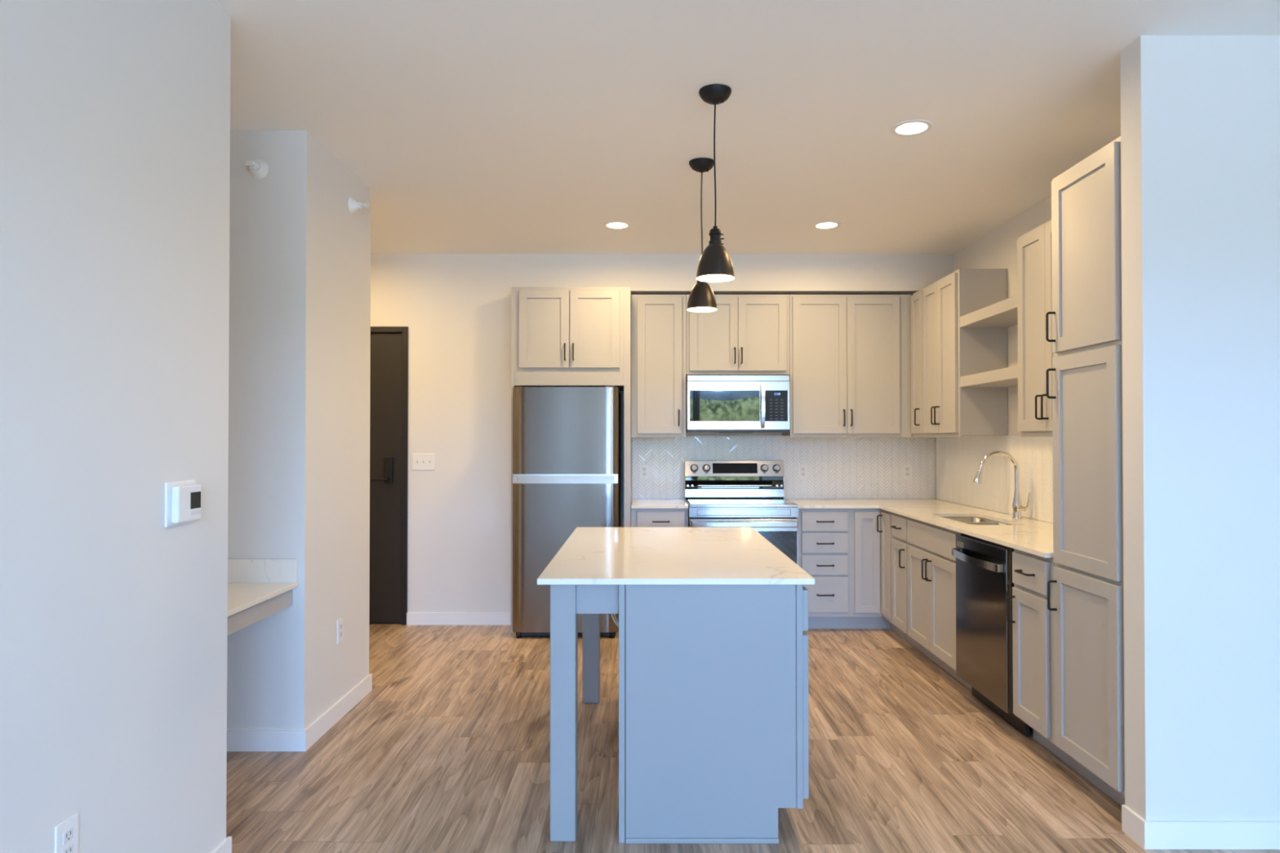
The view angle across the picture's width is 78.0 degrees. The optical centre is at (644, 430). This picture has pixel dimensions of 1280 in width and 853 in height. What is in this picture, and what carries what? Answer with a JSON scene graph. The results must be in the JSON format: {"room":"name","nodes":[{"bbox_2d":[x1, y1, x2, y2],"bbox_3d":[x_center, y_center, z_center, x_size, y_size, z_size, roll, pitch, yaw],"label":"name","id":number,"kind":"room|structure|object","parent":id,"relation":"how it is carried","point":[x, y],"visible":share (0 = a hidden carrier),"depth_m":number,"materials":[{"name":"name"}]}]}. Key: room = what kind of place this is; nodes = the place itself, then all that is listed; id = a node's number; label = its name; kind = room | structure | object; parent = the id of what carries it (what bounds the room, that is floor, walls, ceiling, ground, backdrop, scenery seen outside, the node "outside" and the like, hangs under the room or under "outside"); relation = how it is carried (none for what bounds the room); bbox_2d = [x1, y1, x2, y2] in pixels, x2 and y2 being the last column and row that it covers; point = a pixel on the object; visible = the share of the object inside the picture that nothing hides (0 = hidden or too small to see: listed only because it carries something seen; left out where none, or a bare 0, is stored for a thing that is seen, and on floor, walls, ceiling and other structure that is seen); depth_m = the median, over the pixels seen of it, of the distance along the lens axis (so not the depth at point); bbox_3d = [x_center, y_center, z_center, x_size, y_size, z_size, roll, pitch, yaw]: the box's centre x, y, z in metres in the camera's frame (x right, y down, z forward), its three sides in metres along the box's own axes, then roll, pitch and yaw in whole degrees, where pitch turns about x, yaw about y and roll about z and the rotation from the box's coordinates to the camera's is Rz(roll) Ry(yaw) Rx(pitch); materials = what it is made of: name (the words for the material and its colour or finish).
{"room":"kitchen","nodes":[
{"label":"kitchen","id":0,"kind":"room"},
{"bbox_2d":[0,0,231,852],"bbox_3d":[-1.822,-0.015,-1.523,0.956,2.745,8.153,0,-1,0],"label":"wall","id":1,"kind":"structure","parent":0,"point":[115,114],"depth_m":1.99,"materials":[{"name":"white paint"}]},
{"bbox_2d":[54,812,78,852],"bbox_3d":[-1.341,0.961,1.835,0.007,0.116,0.072,0,-1,0],"label":"wall outlet","id":2,"kind":"object","parent":1,"relation":"attached to","point":[66,833],"visible":1,"depth_m":1.83,"materials":[{"name":"white plastic"}]},
{"bbox_2d":[62,826,73,845],"bbox_3d":[-1.338,0.942,1.835,0.002,0.028,0.033,0,-1,0],"label":"receptacle","id":3,"kind":"object","parent":2,"relation":"attached to","point":[68,832],"depth_m":1.83,"materials":[{"name":"grey plastic"}]},
{"bbox_2d":[62,843,73,852],"bbox_3d":[-1.338,0.981,1.835,0.002,0.028,0.033,0,-1,0],"label":"receptacle","id":4,"kind":"object","parent":2,"relation":"attached to","point":[67,847],"depth_m":1.83,"materials":[{"name":"grey plastic"}]},
{"bbox_2d":[164,480,201,528],"bbox_3d":[-1.329,0.210,2.282,0.031,0.128,0.144,0,-1,0],"label":"thermostat","id":5,"kind":"object","parent":1,"relation":"attached to","point":[183,499],"visible":1,"depth_m":2.25,"materials":[{"name":"white plastic"}]},
{"bbox_2d":[211,836,231,852],"bbox_3d":[-1.338,1.313,-1.531,0.012,0.090,8.165,0,-1,0],"label":"baseboard","id":6,"kind":"structure","parent":1,"relation":"attached to","point":[225,846],"depth_m":2.51,"materials":[{"name":"white paint"}]},
{"bbox_2d":[226,130,370,729],"bbox_3d":[-2.400,0.042,3.908,1.800,2.745,0.823,0,-1,0],"label":"wall","id":7,"kind":"structure","parent":0,"point":[300,328],"depth_m":3.51,"materials":[{"name":"white paint"}]},
{"bbox_2d":[244,159,268,178],"bbox_3d":[-1.712,-1.162,3.464,0.086,0.086,0.090,0,-1,0],"label":"sprinkler","id":8,"kind":"object","parent":7,"relation":"attached to","point":[258,168],"visible":1,"depth_m":3.48,"materials":[{"name":"white plastic"}]},
{"bbox_2d":[226,673,372,751],"bbox_3d":[-1.819,1.370,3.894,0.662,0.090,0.847,0,-1,0],"label":"baseboard","id":9,"kind":"structure","parent":7,"relation":"attached to","point":[237,740],"depth_m":3.47,"materials":[{"name":"white paint"}]},
{"bbox_2d":[337,617,343,644],"bbox_3d":[-1.496,0.985,3.890,0.007,0.116,0.072,0,-1,0],"label":"wall outlet","id":10,"kind":"object","parent":7,"relation":"attached to","point":[340,622],"visible":1,"depth_m":3.88,"materials":[{"name":"white plastic"}]},
{"bbox_2d":[347,196,369,213],"bbox_3d":[-1.455,-1.152,4.042,0.090,0.086,0.086,0,-1,0],"label":"sprinkler","id":11,"kind":"object","parent":7,"relation":"attached to","point":[354,205],"visible":1,"depth_m":4.02,"materials":[{"name":"white plastic"}]},
{"bbox_2d":[370,253,515,612],"bbox_3d":[-2.176,0.065,6.095,2.448,2.745,0.490,0,-1,0],"label":"wall","id":12,"kind":"structure","parent":0,"point":[455,308],"depth_m":5.85,"materials":[{"name":"white paint"}]},
{"bbox_2d":[368,326,408,625],"bbox_3d":[-2.231,0.333,5.886,0.962,2.205,0.201,0,-1,0],"label":"door","id":13,"kind":"structure","parent":12,"relation":"in","point":[388,380],"depth_m":5.86,"materials":[{"name":"black paint"}]},
{"bbox_2d":[412,453,435,470],"bbox_3d":[-1.632,0.232,5.839,0.164,0.120,0.017,0,-1,0],"label":"light switch","id":14,"kind":"object","parent":12,"relation":"attached to","point":[420,461],"visible":1,"depth_m":5.84,"materials":[{"name":"white plastic"}]},
{"bbox_2d":[406,612,511,625],"bbox_3d":[-1.352,1.390,5.830,0.800,0.090,0.012,0,-1,0],"label":"baseboard","id":15,"kind":"structure","parent":12,"relation":"attached to","point":[412,618],"depth_m":5.82,"materials":[{"name":"white paint"}]},
{"bbox_2d":[515,253,953,295],"bbox_3d":[0.671,-1.171,6.048,3.247,0.273,0.370,0,-1,0],"label":"wall","id":16,"kind":"structure","parent":0,"point":[644,273],"depth_m":5.86,"materials":[{"name":"white paint"}]},
{"bbox_2d":[214,0,1279,253],"bbox_3d":[0.175,-1.427,0.355,7.150,0.120,12.120,0,-1,0],"label":"ceiling","id":17,"kind":"structure","parent":0,"point":[471,126],"depth_m":3.23,"materials":[{"name":"white paint"}]},
{"bbox_2d":[603,221,631,229],"bbox_3d":[-0.174,-1.315,5.064,0.180,0.006,0.180,0,-1,0],"label":"recessed light","id":18,"kind":"object","parent":17,"relation":"in","point":[611,224],"visible":1,"depth_m":5.05,"materials":[{"name":"white paint"}]},
{"bbox_2d":[686,157,717,311],"bbox_3d":[0.285,-0.963,3.910,0.153,0.732,0.153,0,-1,0],"label":"pendant light","id":19,"kind":"object","parent":17,"relation":"hanging from","point":[701,297],"visible":0.8,"depth_m":3.87,"materials":[{"name":"black metal"}]},
{"bbox_2d":[695,84,734,282],"bbox_3d":[0.279,-0.968,3.110,0.153,0.740,0.153,0,-1,0],"label":"pendant light","id":20,"kind":"object","parent":17,"relation":"hanging from","point":[715,264],"visible":1,"depth_m":3.08,"materials":[{"name":"black metal"}]},
{"bbox_2d":[708,225,724,244],"bbox_3d":[0.282,-0.766,3.108,0.062,0.077,0.056,0,-1,0],"label":"socket","id":21,"kind":"object","parent":20,"relation":"attached to","point":[715,233],"depth_m":3.09,"materials":[{"name":"black metal"}]},
{"bbox_2d":[812,221,840,229],"bbox_3d":[1.169,-1.315,5.064,0.180,0.006,0.180,0,-1,0],"label":"recessed light","id":22,"kind":"object","parent":17,"relation":"in","point":[824,224],"visible":1,"depth_m":5.05,"materials":[{"name":"white paint"}]},
{"bbox_2d":[890,119,933,136],"bbox_3d":[1.177,-1.331,3.480,0.180,0.006,0.180,0,-1,0],"label":"recessed light","id":23,"kind":"object","parent":17,"relation":"in","point":[914,126],"visible":1,"depth_m":3.47,"materials":[{"name":"white paint"}]},
{"bbox_2d":[226,623,1279,852],"bbox_3d":[0.175,1.427,0.325,7.150,0.100,12.120,0,-1,0],"label":"floor","id":24,"kind":"structure","parent":0,"point":[447,750],"depth_m":3.25,"materials":[{"name":"brown wood"}]},
{"bbox_2d":[512,385,620,638],"bbox_3d":[-0.544,0.564,5.789,0.728,1.742,0.730,0,-1,0],"label":"refrigerator","id":25,"kind":"object","parent":24,"relation":"on","point":[566,440],"visible":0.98,"depth_m":5.43,"materials":[{"name":"grey metal"}]},
{"bbox_2d":[511,287,631,632],"bbox_3d":[-0.523,0.208,5.888,0.848,2.456,0.653,0,-1,0],"label":"refrigerator surround","id":26,"kind":"object","parent":24,"relation":"on","point":[561,336],"visible":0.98,"depth_m":5.62,"materials":[{"name":"grey paint"}]},
{"bbox_2d":[631,508,688,527],"bbox_3d":[0.109,0.997,5.889,0.409,0.878,0.622,0,-1,0],"label":"base cabinet","id":27,"kind":"object","parent":24,"relation":"on","point":[640,517],"visible":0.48,"depth_m":5.62,"materials":[{"name":"grey paint"}]},
{"bbox_2d":[631,498,688,508],"bbox_3d":[0.109,0.546,5.907,0.406,0.020,0.599,0,-1,0],"label":"countertop","id":28,"kind":"structure","parent":27,"relation":"on","point":[636,503],"depth_m":5.74,"materials":[{"name":"stone"}]},
{"bbox_2d":[550,584,808,844],"bbox_3d":[0.138,0.971,3.443,0.920,0.878,1.523,0,-1,0],"label":"kitchen island","id":29,"kind":"object","parent":24,"relation":"on","point":[713,727],"visible":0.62,"depth_m":2.69,"materials":[{"name":"grey paint"}]},
{"bbox_2d":[610,613,618,626],"bbox_3d":[-0.120,0.676,3.250,0.059,0.287,0.020,0,-1,0],"label":"power cord","id":30,"kind":"object","parent":29,"relation":"attached to","point":[615,620],"visible":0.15,"depth_m":3.24,"materials":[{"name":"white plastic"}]},
{"bbox_2d":[537,527,814,584],"bbox_3d":[0.107,0.520,3.452,0.940,0.020,1.561,0,-1,0],"label":"island countertop","id":31,"kind":"structure","parent":29,"relation":"on","point":[590,555],"depth_m":3.10,"materials":[{"name":"stone"}]},
{"bbox_2d":[684,460,798,565],"bbox_3d":[0.697,0.834,5.833,0.763,1.203,0.707,0,-1,0],"label":"range","id":32,"kind":"object","parent":24,"relation":"on","point":[718,493],"visible":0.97,"depth_m":5.93,"materials":[{"name":"grey metal"}]},
{"bbox_2d":[684,497,798,507],"bbox_3d":[0.697,0.533,5.837,0.763,0.019,0.596,0,-1,0],"label":"cooktop","id":33,"kind":"object","parent":32,"relation":"in","point":[691,502],"depth_m":5.63,"materials":[{"name":"black glass"}]},
{"bbox_2d":[688,506,798,565],"bbox_3d":[0.697,0.979,5.832,0.759,0.872,0.707,0,-1,0],"label":"oven","id":34,"kind":"object","parent":32,"relation":"in","point":[779,525],"depth_m":5.53,"materials":[{"name":"silver glass"}]},
{"bbox_2d":[796,508,851,628],"bbox_3d":[1.281,0.997,5.889,0.395,0.878,0.622,0,-1,0],"label":"base cabinet","id":35,"kind":"object","parent":24,"relation":"on","point":[824,535],"visible":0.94,"depth_m":5.62,"materials":[{"name":"grey paint"}]},
{"bbox_2d":[848,508,906,639],"bbox_3d":[1.881,0.996,5.799,0.805,0.878,0.802,0,-1,0],"label":"base cabinet","id":36,"kind":"object","parent":24,"relation":"on","point":[871,529],"visible":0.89,"depth_m":5.62,"materials":[{"name":"grey paint"}]},
{"bbox_2d":[785,498,1053,557],"bbox_3d":[1.684,0.534,4.742,1.206,0.020,2.929,0,-1,0],"label":"countertop","id":37,"kind":"structure","parent":36,"relation":"on","point":[1033,536],"depth_m":4.77,"materials":[{"name":"stone"}]},
{"bbox_2d":[942,516,1011,524],"bbox_3d":[1.958,0.629,4.666,0.356,0.170,0.696,0,-1,0],"label":"sink","id":38,"kind":"object","parent":37,"relation":"in","point":[968,520],"visible":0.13,"depth_m":4.97,"materials":[{"name":"silver metal"}]},
{"bbox_2d":[973,451,1031,519],"bbox_3d":[2.108,0.323,4.670,0.305,0.401,0.108,0,-1,0],"label":"kitchen faucet","id":39,"kind":"object","parent":37,"relation":"on","point":[1017,507],"visible":1,"depth_m":4.69,"materials":[{"name":"silver metal"}]},
{"bbox_2d":[890,512,923,653],"bbox_3d":[1.954,0.990,5.228,0.622,0.878,0.335,0,-1,0],"label":"base cabinet","id":40,"kind":"object","parent":24,"relation":"on","point":[900,544],"visible":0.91,"depth_m":5.21,"materials":[{"name":"grey paint"}]},
{"bbox_2d":[906,517,972,690],"bbox_3d":[1.954,0.984,4.653,0.622,0.878,0.809,0,-1,0],"label":"base cabinet","id":41,"kind":"object","parent":24,"relation":"on","point":[931,564],"visible":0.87,"depth_m":4.62,"materials":[{"name":"grey paint"}]},
{"bbox_2d":[951,533,1029,736],"bbox_3d":[1.940,0.978,3.941,0.640,0.866,0.598,0,-1,0],"label":"dishwasher","id":42,"kind":"object","parent":24,"relation":"on","point":[984,568],"visible":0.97,"depth_m":3.86,"materials":[{"name":"silver metal"}]},
{"bbox_2d":[1006,548,1075,770],"bbox_3d":[1.954,0.971,3.452,0.622,0.878,0.359,0,-1,0],"label":"base cabinet","id":43,"kind":"object","parent":24,"relation":"on","point":[1033,623],"visible":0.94,"depth_m":3.43,"materials":[{"name":"grey paint"}]},
{"bbox_2d":[1045,136,1124,805],"bbox_3d":[1.966,0.178,3.033,0.647,2.455,0.490,0,-1,0],"label":"pantry cabinet","id":44,"kind":"object","parent":24,"relation":"on","point":[1089,722],"visible":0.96,"depth_m":3.00,"materials":[{"name":"grey paint"}]},
{"bbox_2d":[618,391,936,527],"bbox_3d":[0.734,0.067,6.280,3.372,2.745,0.120,0,-1,0],"label":"wall","id":45,"kind":"structure","parent":0,"point":[621,393],"depth_m":6.22,"materials":[{"name":"white paint"}]},
{"bbox_2d":[631,294,686,437],"bbox_3d":[0.107,-0.479,6.019,0.407,1.064,0.402,0,-1,0],"label":"upper cabinet","id":46,"kind":"object","parent":45,"relation":"attached to","point":[658,322],"visible":1,"depth_m":5.86,"materials":[{"name":"grey paint"}]},
{"bbox_2d":[685,294,789,376],"bbox_3d":[0.697,-0.713,6.022,0.769,0.596,0.402,0,-1,0],"label":"upper cabinet","id":47,"kind":"object","parent":45,"relation":"attached to","point":[747,335],"visible":0.96,"depth_m":5.87,"materials":[{"name":"grey paint"}]},
{"bbox_2d":[685,375,789,432],"bbox_3d":[0.692,-0.193,5.980,0.757,0.423,0.444,0,-1,0],"label":"microwave oven","id":48,"kind":"object","parent":47,"relation":"attached to","point":[713,403],"visible":1,"depth_m":5.80,"materials":[{"name":"grey metal"}]},
{"bbox_2d":[631,435,935,498],"bbox_3d":[1.095,0.289,6.213,2.384,0.500,0.008,0,-1,0],"label":"tile backsplash","id":49,"kind":"structure","parent":45,"relation":"attached to","point":[838,468],"depth_m":6.21,"materials":[{"name":"grey tile"}]},
{"bbox_2d":[640,464,648,479],"bbox_3d":[0.000,0.324,6.204,0.072,0.116,0.007,0,-1,0],"label":"wall outlet","id":50,"kind":"object","parent":49,"relation":"attached to","point":[644,468],"visible":1,"depth_m":6.20,"materials":[{"name":"white plastic"}]},
{"bbox_2d":[798,464,807,479],"bbox_3d":[1.246,0.324,6.204,0.072,0.116,0.007,0,-1,0],"label":"wall outlet","id":51,"kind":"object","parent":49,"relation":"attached to","point":[802,468],"visible":1,"depth_m":6.20,"materials":[{"name":"white plastic"}]},
{"bbox_2d":[902,464,911,479],"bbox_3d":[2.065,0.324,6.204,0.072,0.116,0.007,0,-1,0],"label":"wall outlet","id":52,"kind":"object","parent":49,"relation":"attached to","point":[907,468],"visible":1,"depth_m":6.20,"materials":[{"name":"white plastic"}]},
{"bbox_2d":[782,294,911,437],"bbox_3d":[1.536,-0.479,6.019,0.904,1.064,0.402,0,-1,0],"label":"upper cabinet","id":53,"kind":"object","parent":45,"relation":"attached to","point":[850,375],"visible":0.99,"depth_m":5.87,"materials":[{"name":"grey paint"}]},
{"bbox_2d":[939,195,1051,523],"bbox_3d":[2.357,0.049,4.502,0.125,2.745,3.435,0,-1,0],"label":"wall","id":54,"kind":"structure","parent":0,"point":[997,249],"depth_m":4.96,"materials":[{"name":"white paint"}]},
{"bbox_2d":[911,287,925,437],"bbox_3d":[2.112,-0.482,5.726,0.359,1.064,0.254,0,-1,0],"label":"upper cabinet","id":55,"kind":"object","parent":54,"relation":"attached to","point":[917,324],"visible":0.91,"depth_m":5.74,"materials":[{"name":"grey paint"}]},
{"bbox_2d":[922,268,1008,437],"bbox_3d":[2.112,-0.487,5.291,0.359,1.064,0.611,0,-1,0],"label":"upper cabinet","id":56,"kind":"object","parent":54,"relation":"attached to","point":[951,352],"visible":1,"depth_m":4.99,"materials":[{"name":"grey paint"}]},
{"bbox_2d":[960,294,1017,327],"bbox_3d":[2.142,-0.688,4.588,0.302,0.066,0.797,0,-1,0],"label":"wall shelf","id":57,"kind":"object","parent":54,"relation":"attached to","point":[1003,313],"visible":0.52,"depth_m":4.65,"materials":[{"name":"grey paint"}]},
{"bbox_2d":[960,365,1017,386],"bbox_3d":[2.142,-0.310,4.583,0.302,0.066,0.797,0,-1,0],"label":"wall shelf","id":58,"kind":"object","parent":54,"relation":"attached to","point":[1008,376],"visible":0.52,"depth_m":4.61,"materials":[{"name":"grey paint"}]},
{"bbox_2d":[935,435,1053,523],"bbox_3d":[2.292,0.276,4.746,0.006,0.495,2.918,0,-1,0],"label":"tile backsplash","id":59,"kind":"structure","parent":54,"relation":"attached to","point":[957,460],"depth_m":5.14,"materials":[{"name":"grey tile"}]},
{"bbox_2d":[1017,219,1053,436],"bbox_3d":[2.112,-0.501,3.885,0.359,1.064,0.599,0,-1,0],"label":"upper cabinet","id":60,"kind":"object","parent":54,"relation":"attached to","point":[1034,274],"visible":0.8,"depth_m":4.00,"materials":[{"name":"grey paint"}]},
{"bbox_2d":[1120,35,1279,820],"bbox_3d":[2.718,0.030,2.727,2.064,2.745,0.115,0,-1,0],"label":"wall","id":61,"kind":"structure","parent":0,"point":[1200,114],"depth_m":2.67,"materials":[{"name":"white paint"}]},
{"bbox_2d":[1121,804,1279,849],"bbox_3d":[2.647,1.357,2.707,1.946,0.090,0.127,0,-1,0],"label":"baseboard","id":62,"kind":"structure","parent":61,"relation":"attached to","point":[1148,834],"depth_m":2.64,"materials":[{"name":"white paint"}]},
{"bbox_3d":[-2.230,0.033,3.025,0.140,2.745,0.944,0,-1,0],"label":"wall","id":63,"kind":"structure","parent":0,"visible":0},
{"bbox_2d":[226,559,297,635],"bbox_3d":[-1.842,0.664,3.018,0.630,0.204,0.938,0,-1,0],"label":"desk","id":64,"kind":"object","parent":63,"relation":"attached to","point":[258,589],"visible":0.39,"depth_m":3.40,"materials":[{"name":"stone"}]},
{"bbox_2d":[227,559,297,582],"bbox_3d":[-1.844,0.618,3.478,0.626,0.103,0.020,0,-1,0],"label":"backsplash","id":65,"kind":"structure","parent":63,"relation":"attached to","point":[239,571],"depth_m":3.47,"materials":[{"name":"stone"}]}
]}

